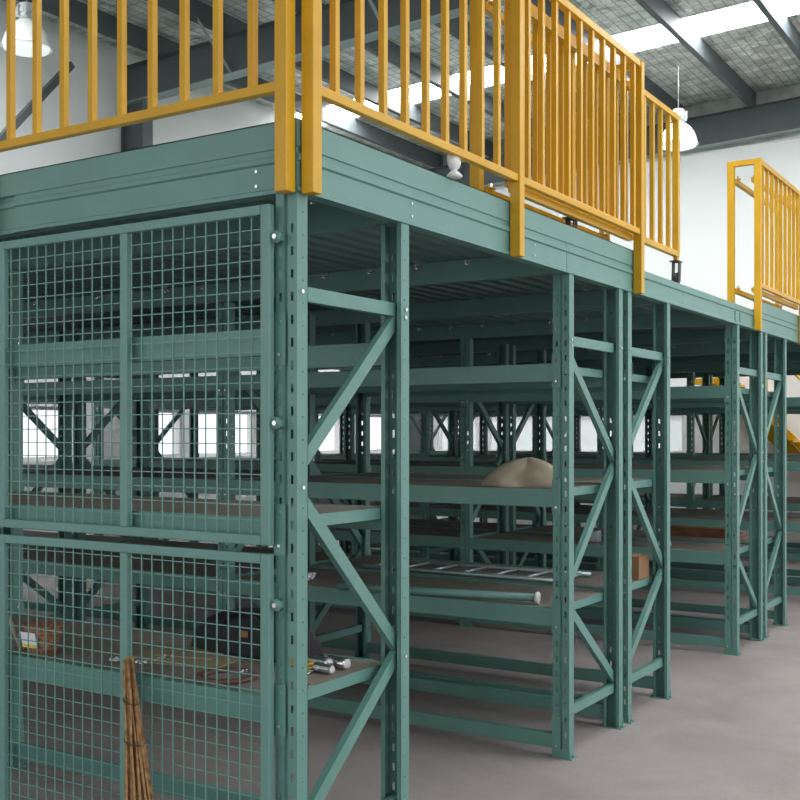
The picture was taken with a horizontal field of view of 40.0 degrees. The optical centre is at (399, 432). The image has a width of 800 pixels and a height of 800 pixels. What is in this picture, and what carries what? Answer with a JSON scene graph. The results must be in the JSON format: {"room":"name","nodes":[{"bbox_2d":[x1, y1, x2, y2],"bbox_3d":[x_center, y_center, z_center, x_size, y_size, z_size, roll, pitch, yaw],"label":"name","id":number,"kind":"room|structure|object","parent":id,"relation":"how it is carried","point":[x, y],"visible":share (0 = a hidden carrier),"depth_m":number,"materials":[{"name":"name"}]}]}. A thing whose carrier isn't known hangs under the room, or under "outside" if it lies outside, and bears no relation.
{"room":"warehouse","nodes":[
{"label":"warehouse","id":0,"kind":"room"},
{"bbox_2d":[0,61,74,140],"bbox_3d":[-5.366,-1.391,10.861,0.080,6.068,5.440,0,0,32],"label":"diagonal strut","id":1,"kind":"object","parent":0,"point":[53,82],"visible":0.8,"depth_m":12.64,"materials":[{"name":"metal"}]},
{"bbox_2d":[0,2,394,573],"bbox_3d":[-5.788,-1.976,10.849,0.200,7.245,22.350,0,0,32],"label":"wall","id":2,"kind":"structure","parent":0,"point":[249,113],"depth_m":13.75,"materials":[{"name":"white paint"}]},
{"bbox_2d":[23,406,72,464],"bbox_3d":[-4.584,0.029,12.603,0.180,0.695,2.400,0,0,32],"label":"window","id":3,"kind":"structure","parent":2,"relation":"in","point":[32,460],"depth_m":13.11,"materials":[{"name":"white glass"}]},
{"bbox_2d":[159,410,181,456],"bbox_3d":[-3.195,0.029,14.800,0.180,0.695,0.900,0,0,32],"label":"window","id":4,"kind":"structure","parent":2,"relation":"in","point":[179,421],"depth_m":15.13,"materials":[{"name":"white glass"}]},
{"bbox_2d":[199,411,255,457],"bbox_3d":[-2.514,0.029,15.878,0.180,0.695,1.450,0,0,32],"label":"window","id":5,"kind":"structure","parent":2,"relation":"in","point":[249,452],"depth_m":16.29,"materials":[{"name":"white glass"}]},
{"bbox_2d":[319,414,338,453],"bbox_3d":[-1.138,0.029,18.055,0.180,0.695,0.800,0,0,32],"label":"window","id":6,"kind":"structure","parent":2,"relation":"in","point":[337,450],"depth_m":18.27,"materials":[{"name":"white glass"}]},
{"bbox_2d":[362,414,394,453],"bbox_3d":[-0.443,0.029,19.153,0.180,0.695,1.300,0,0,32],"label":"window","id":7,"kind":"structure","parent":2,"relation":"in","point":[373,451],"depth_m":19.21,"materials":[{"name":"white glass"}]},
{"bbox_2d":[0,0,799,161],"bbox_3d":[0.821,-5.231,8.623,13.349,0.594,18.649,0,0,32],"label":"ceiling","id":8,"kind":"structure","parent":0,"point":[756,51],"depth_m":14.82,"materials":[{"name":"metal"}]},
{"bbox_2d":[295,0,799,123],"bbox_3d":[4.115,-5.226,13.834,13.349,0.544,0.740,0,0,32],"label":"skylight","id":9,"kind":"object","parent":8,"relation":"in","point":[747,13],"visible":0.44,"depth_m":14.20,"materials":[{"name":"white"}]},
{"bbox_2d":[663,65,698,150],"bbox_3d":[3.782,-4.426,14.945,0.541,1.145,0.541,0,0,32],"label":"pendant lamp","id":10,"kind":"object","parent":8,"relation":"hanging from","point":[688,139],"visible":0.52,"depth_m":14.81,"materials":[{"name":"white metal"}]},
{"bbox_2d":[9,540,799,799],"bbox_3d":[1.883,1.747,3.427,24.000,0.200,30.000,0,0,32],"label":"floor","id":11,"kind":"structure","parent":0,"point":[729,729],"depth_m":6.09,"materials":[{"name":"concrete"}]},
{"bbox_2d":[121,100,152,537],"bbox_3d":[-3.363,-1.281,14.067,0.430,5.857,0.280,0,0,32],"label":"steel column","id":12,"kind":"structure","parent":11,"relation":"on","point":[139,135],"depth_m":14.07,"materials":[{"name":"grey metal"}]},
{"bbox_2d":[127,0,503,105],"bbox_3d":[1.909,-4.715,10.419,13.230,1.011,0.712,0,0,32],"label":"rafter","id":13,"kind":"object","parent":12,"relation":"on","point":[235,45],"visible":0.44,"depth_m":12.99,"materials":[{"name":"metal"}]},
{"bbox_2d":[18,0,442,167],"bbox_3d":[-4.216,-4.840,11.867,0.079,0.236,18.549,0,0,32],"label":"purlin","id":14,"kind":"structure","parent":13,"relation":"on","point":[137,37],"depth_m":15.56,"materials":[{"name":"metal"}]},
{"bbox_2d":[0,0,51,56],"bbox_3d":[-4.067,-4.516,11.980,0.541,0.765,0.541,0,0,32],"label":"pendant lamp","id":15,"kind":"object","parent":14,"relation":"hanging from","point":[24,8],"visible":0.69,"depth_m":11.87,"materials":[{"name":"white metal"}]},
{"bbox_2d":[146,0,492,156],"bbox_3d":[-3.287,-4.884,11.279,0.079,0.236,18.549,0,0,32],"label":"purlin","id":16,"kind":"structure","parent":13,"relation":"on","point":[204,12],"depth_m":15.22,"materials":[{"name":"metal"}]},
{"bbox_2d":[272,0,545,143],"bbox_3d":[-2.357,-4.928,10.691,0.079,0.236,18.549,0,0,32],"label":"purlin","id":17,"kind":"structure","parent":13,"relation":"on","point":[393,49],"depth_m":14.89,"materials":[{"name":"metal"}]},
{"bbox_2d":[434,17,545,92],"bbox_3d":[-1.427,-4.972,10.103,0.079,0.236,18.549,0,0,32],"label":"purlin","id":18,"kind":"structure","parent":13,"relation":"on","point":[453,23],"depth_m":14.01,"materials":[{"name":"metal"}]},
{"bbox_2d":[531,0,684,109],"bbox_3d":[-0.497,-5.016,9.515,0.079,0.236,18.549,0,0,32],"label":"purlin","id":19,"kind":"structure","parent":13,"relation":"on","point":[651,87],"depth_m":14.64,"materials":[{"name":"metal"}]},
{"bbox_2d":[635,0,755,105],"bbox_3d":[0.433,-5.060,8.928,0.079,0.236,18.549,0,0,32],"label":"purlin","id":20,"kind":"structure","parent":13,"relation":"on","point":[659,10],"depth_m":14.35,"materials":[{"name":"metal"}]},
{"bbox_2d":[752,0,799,59],"bbox_3d":[1.362,-5.104,8.340,0.079,0.236,18.549,0,0,32],"label":"purlin","id":21,"kind":"structure","parent":13,"relation":"on","point":[770,9],"depth_m":13.58,"materials":[{"name":"metal"}]},
{"bbox_2d":[123,656,153,799],"bbox_3d":[-0.875,1.224,3.812,0.167,0.836,0.412,0,0,-15],"label":"bundle","id":22,"kind":"object","parent":11,"relation":"on","point":[136,758],"visible":1,"depth_m":3.87,"materials":[{"name":"brown wood"}]},
{"bbox_2d":[1,191,408,799],"bbox_3d":[-2.093,0.422,5.175,4.628,2.450,0.728,0,0,32],"label":"storage rack","id":23,"kind":"object","parent":11,"relation":"on","point":[387,677],"depth_m":4.15,"materials":[{"name":"teal metal"}]},
{"bbox_2d":[9,604,23,651],"bbox_3d":[-1.592,0.791,4.496,0.111,0.207,0.040,0,0,8],"label":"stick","id":24,"kind":"object","parent":23,"relation":"on","point":[14,632],"visible":0.3,"depth_m":4.50,"materials":[{"name":"wood"}]},
{"bbox_2d":[20,620,62,655],"bbox_3d":[-1.439,0.829,4.431,0.190,0.124,0.145,0,0,32],"label":"basket","id":25,"kind":"object","parent":23,"relation":"on","point":[41,623],"visible":0.83,"depth_m":4.38,"materials":[{"name":"brown wicker"}]},
{"bbox_2d":[109,656,119,662],"bbox_3d":[-1.099,0.884,4.293,0.073,0.016,0.074,0,0,19],"label":"bolts","id":26,"kind":"object","parent":23,"relation":"on","point":[116,659],"visible":0.52,"depth_m":4.27,"materials":[{"name":"silver metal"}]},
{"bbox_2d":[134,658,147,664],"bbox_3d":[-1.023,0.884,4.246,0.075,0.016,0.088,0,0,32],"label":"bolts","id":27,"kind":"object","parent":23,"relation":"on","point":[135,660],"visible":0.62,"depth_m":4.24,"materials":[{"name":"silver metal"}]},
{"bbox_2d":[0,204,283,545],"bbox_3d":[-0.995,-0.194,4.037,1.431,1.140,0.043,0,0,32],"label":"mesh panel","id":28,"kind":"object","parent":23,"relation":"attached to","point":[269,236],"depth_m":4.00,"materials":[{"name":"green paint"}]},
{"bbox_2d":[0,534,283,799],"bbox_3d":[-0.995,0.986,4.037,1.431,1.163,0.043,0,0,32],"label":"mesh panel","id":29,"kind":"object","parent":23,"relation":"attached to","point":[268,604],"depth_m":4.02,"materials":[{"name":"green paint"}]},
{"bbox_2d":[134,645,241,668],"bbox_3d":[-0.836,0.885,4.365,0.430,0.012,0.306,0,0,22],"label":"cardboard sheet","id":30,"kind":"object","parent":23,"relation":"on","point":[188,655],"visible":0.5,"depth_m":4.32,"materials":[{"name":"cardboard"}]},
{"bbox_2d":[156,654,174,658],"bbox_3d":[-0.919,0.884,4.334,0.079,0.016,0.086,0,0,32],"label":"bolts","id":31,"kind":"object","parent":30,"relation":"on","point":[160,655],"visible":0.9,"depth_m":4.33,"materials":[{"name":"silver metal"}]},
{"bbox_2d":[195,667,258,684],"bbox_3d":[-0.629,0.884,4.010,0.230,0.014,0.230,0,0,32],"label":"ring","id":32,"kind":"object","parent":23,"relation":"on","point":[200,676],"visible":0.73,"depth_m":3.96,"materials":[{"name":"metal"}]},
{"bbox_2d":[191,607,323,662],"bbox_3d":[-0.573,0.793,4.435,0.661,0.197,0.233,0,0,32],"label":"duffel bag","id":33,"kind":"object","parent":23,"relation":"on","point":[314,646],"visible":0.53,"depth_m":4.37,"materials":[{"name":"black fabric"}]},
{"bbox_2d":[308,654,332,664],"bbox_3d":[-0.308,0.868,4.162,0.110,0.048,0.048,0,0,36],"label":"metal tin","id":34,"kind":"object","parent":23,"relation":"on","point":[326,660],"visible":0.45,"depth_m":4.14,"materials":[{"name":"silver metal"}]},
{"bbox_2d":[312,662,334,673],"bbox_3d":[-0.284,0.874,4.087,0.090,0.036,0.036,0,0,39],"label":"metal tin","id":35,"kind":"object","parent":23,"relation":"on","point":[317,666],"visible":1,"depth_m":4.07,"materials":[{"name":"silver metal"}]},
{"bbox_2d":[327,655,350,669],"bbox_3d":[-0.235,0.870,4.174,0.100,0.044,0.044,0,0,42],"label":"metal tin","id":36,"kind":"object","parent":23,"relation":"on","point":[344,663],"visible":0.78,"depth_m":4.15,"materials":[{"name":"silver metal"}]},
{"bbox_2d":[0,274,625,760],"bbox_3d":[-1.841,0.422,7.680,6.878,2.450,0.763,0,0,32],"label":"storage rack","id":37,"kind":"object","parent":11,"relation":"on","point":[562,599],"visible":0.67,"depth_m":6.16,"materials":[{"name":"teal metal"}]},
{"bbox_2d":[274,569,315,580],"bbox_3d":[-0.663,0.865,6.716,0.322,0.046,0.082,0,0,32],"label":"rods","id":38,"kind":"object","parent":37,"relation":"on","point":[311,575],"visible":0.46,"depth_m":6.64,"materials":[{"name":"silver metal"}]},
{"bbox_2d":[0,118,799,378],"bbox_3d":[0.252,-0.925,10.992,6.878,0.242,13.064,0,0,32],"label":"deck","id":39,"kind":"object","parent":37,"relation":"on","point":[465,282],"visible":0.58,"depth_m":5.71,"materials":[{"name":"green paint"}]},
{"bbox_2d":[0,0,294,193],"bbox_3d":[-1.668,-1.460,4.454,3.100,1.327,0.057,0,0,32],"label":"guard railing","id":40,"kind":"object","parent":39,"relation":"attached to","point":[283,87],"visible":1,"depth_m":3.94,"materials":[{"name":"yellow metal"}]},
{"bbox_2d":[446,155,461,178],"bbox_3d":[0.221,-1.102,4.511,0.074,0.110,0.067,0,0,-21],"label":"floodlight","id":41,"kind":"object","parent":39,"relation":"attached to","point":[454,162],"visible":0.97,"depth_m":4.49,"materials":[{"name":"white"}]},
{"bbox_2d":[301,0,644,293],"bbox_3d":[0.448,-1.460,5.033,0.258,1.327,3.158,0,0,32],"label":"guard railing","id":42,"kind":"object","parent":39,"relation":"attached to","point":[313,93],"visible":0.88,"depth_m":4.95,"materials":[{"name":"yellow metal"}]},
{"bbox_2d":[504,0,682,282],"bbox_3d":[1.157,-1.504,6.124,0.060,1.096,2.464,0,0,32],"label":"gate","id":43,"kind":"object","parent":39,"relation":"on","point":[654,103],"visible":0.42,"depth_m":5.98,"materials":[{"name":"yellow metal"}]},
{"bbox_2d":[727,158,799,343],"bbox_3d":[3.496,-1.460,9.854,0.258,1.327,3.090,0,0,32],"label":"guard railing","id":44,"kind":"object","parent":39,"relation":"attached to","point":[782,201],"visible":0.89,"depth_m":8.79,"materials":[{"name":"yellow metal"}]},
{"bbox_2d":[336,583,540,603],"bbox_3d":[0.185,0.859,5.983,1.191,0.065,0.065,0,0,25],"label":"tube","id":45,"kind":"object","parent":37,"relation":"on","point":[536,597],"visible":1,"depth_m":5.89,"materials":[{"name":"green paint"}]},
{"bbox_2d":[481,457,566,487],"bbox_3d":[0.695,0.208,5.909,0.542,0.158,0.375,0,0,32],"label":"sack","id":46,"kind":"object","parent":37,"relation":"on","point":[530,472],"visible":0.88,"depth_m":5.82,"materials":[{"name":"beige fabric"}]},
{"bbox_2d":[23,291,672,723],"bbox_3d":[-1.402,0.422,8.373,6.878,2.450,0.753,0,0,32],"label":"storage rack","id":47,"kind":"object","parent":11,"relation":"on","point":[657,385],"visible":0.48,"depth_m":7.12,"materials":[{"name":"teal metal"}]},
{"bbox_2d":[362,559,591,582],"bbox_3d":[0.470,0.875,7.030,1.440,0.028,0.408,0,0,32],"label":"ladder frame","id":48,"kind":"object","parent":47,"relation":"on","point":[415,563],"visible":0.75,"depth_m":6.99,"materials":[{"name":"silver metal"}]},
{"bbox_2d":[624,553,648,579],"bbox_3d":[1.455,0.821,6.773,0.100,0.140,0.181,0,0,32],"label":"cardboard box","id":49,"kind":"object","parent":47,"relation":"on","point":[640,562],"visible":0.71,"depth_m":6.71,"materials":[{"name":"brown cardboard"}]},
{"bbox_2d":[409,416,419,518],"bbox_3d":[0.297,-1.281,19.857,0.430,5.857,0.280,0,0,32],"label":"steel column","id":50,"kind":"structure","parent":11,"relation":"on","point":[414,436],"depth_m":19.87,"materials":[{"name":"grey metal"}]},
{"bbox_2d":[429,96,799,187],"bbox_3d":[5.711,-4.715,16.434,13.230,1.011,0.180,0,0,32],"label":"rafter","id":51,"kind":"object","parent":50,"relation":"on","point":[780,117],"visible":0.44,"depth_m":16.84,"materials":[{"name":"metal"}]},
{"bbox_2d":[93,325,764,655],"bbox_3d":[-0.199,0.422,10.277,6.878,2.450,0.758,0,0,32],"label":"storage rack","id":52,"kind":"object","parent":11,"relation":"on","point":[728,554],"visible":0.45,"depth_m":8.80,"materials":[{"name":"teal metal"}]},
{"bbox_2d":[589,530,600,541],"bbox_3d":[1.594,0.847,9.052,0.100,0.090,0.080,0,0,32],"label":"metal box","id":53,"kind":"object","parent":52,"relation":"on","point":[596,534],"visible":0.63,"depth_m":9.01,"materials":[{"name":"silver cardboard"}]},
{"bbox_2d":[632,538,671,545],"bbox_3d":[2.009,0.867,8.790,0.336,0.050,0.256,0,0,32],"label":"plastic sheet","id":54,"kind":"object","parent":52,"relation":"on","point":[641,541],"visible":0.35,"depth_m":8.75,"materials":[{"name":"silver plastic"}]},
{"bbox_2d":[149,333,788,637],"bbox_3d":[0.234,0.422,10.961,6.878,2.450,0.738,0,0,32],"label":"storage rack","id":55,"kind":"object","parent":11,"relation":"on","point":[778,398],"visible":0.29,"depth_m":9.79,"materials":[{"name":"teal metal"}]},
{"bbox_2d":[670,531,744,537],"bbox_3d":[2.651,0.873,9.507,0.600,0.037,0.200,0,0,32],"label":"wooden plank","id":56,"kind":"object","parent":55,"relation":"on","point":[673,533],"visible":0.57,"depth_m":9.44,"materials":[{"name":"red wood"}]},
{"bbox_2d":[670,525,724,533],"bbox_3d":[2.609,0.836,9.534,0.600,0.037,0.200,0,0,32],"label":"wooden plank","id":57,"kind":"object","parent":56,"relation":"on","point":[681,528],"visible":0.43,"depth_m":9.49,"materials":[{"name":"red wood"}]},
{"bbox_2d":[273,359,799,595],"bbox_3d":[1.430,0.422,12.853,6.878,2.450,0.773,0,0,32],"label":"storage rack","id":58,"kind":"object","parent":11,"relation":"on","point":[424,509],"visible":0.27,"depth_m":12.38,"materials":[{"name":"teal metal"}]},
{"bbox_2d":[318,363,799,578],"bbox_3d":[1.863,0.422,13.537,6.878,2.450,0.773,0,0,32],"label":"storage rack","id":59,"kind":"object","parent":11,"relation":"on","point":[483,428],"visible":0.12,"depth_m":13.26,"materials":[{"name":"teal metal"}]},
{"bbox_2d":[409,372,799,559],"bbox_3d":[3.086,0.422,15.473,6.878,2.450,0.773,0,0,32],"label":"storage rack","id":60,"kind":"object","parent":11,"relation":"on","point":[690,501],"visible":0.19,"depth_m":14.71,"materials":[{"name":"teal metal"}]},
{"bbox_2d":[430,375,799,548],"bbox_3d":[3.517,0.422,16.153,6.878,2.450,0.763,0,0,32],"label":"storage rack","id":61,"kind":"object","parent":11,"relation":"on","point":[721,379],"visible":0.19,"depth_m":15.87,"materials":[{"name":"teal metal"}]},
{"bbox_2d":[691,375,799,453],"bbox_3d":[5.715,-0.165,15.982,2.841,3.666,0.760,0,0,32],"label":"stair","id":62,"kind":"structure","parent":11,"relation":"on","point":[793,443],"depth_m":15.88,"materials":[{"name":"yellow metal"}]},
{"bbox_2d":[411,138,799,542],"bbox_3d":[6.703,-1.976,16.055,15.349,7.245,0.200,0,0,32],"label":"wall","id":63,"kind":"structure","parent":0,"point":[703,175],"depth_m":17.06,"materials":[{"name":"white paint"}]},
{"bbox_2d":[439,416,476,450],"bbox_3d":[1.018,0.029,19.555,0.900,0.695,0.180,0,0,32],"label":"window","id":64,"kind":"structure","parent":63,"relation":"in","point":[443,441],"depth_m":19.73,"materials":[{"name":"white glass"}]},
{"bbox_2d":[488,416,551,450],"bbox_3d":[2.116,0.029,18.860,1.500,0.695,0.180,0,0,32],"label":"window","id":65,"kind":"structure","parent":63,"relation":"in","point":[524,442],"depth_m":18.91,"materials":[{"name":"white glass"}]},
{"bbox_2d":[423,84,799,168],"bbox_3d":[5.885,-4.929,16.446,12.950,1.063,0.010,0,0,32],"label":"trim","id":66,"kind":"structure","parent":63,"relation":"attached to","point":[791,91],"depth_m":16.91,"materials":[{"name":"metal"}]},
{"bbox_2d":[576,415,683,452],"bbox_3d":[3.701,0.029,17.858,1.950,0.695,0.180,0,0,32],"label":"window","id":67,"kind":"structure","parent":63,"relation":"in","point":[588,432],"depth_m":17.79,"materials":[{"name":"white glass"}]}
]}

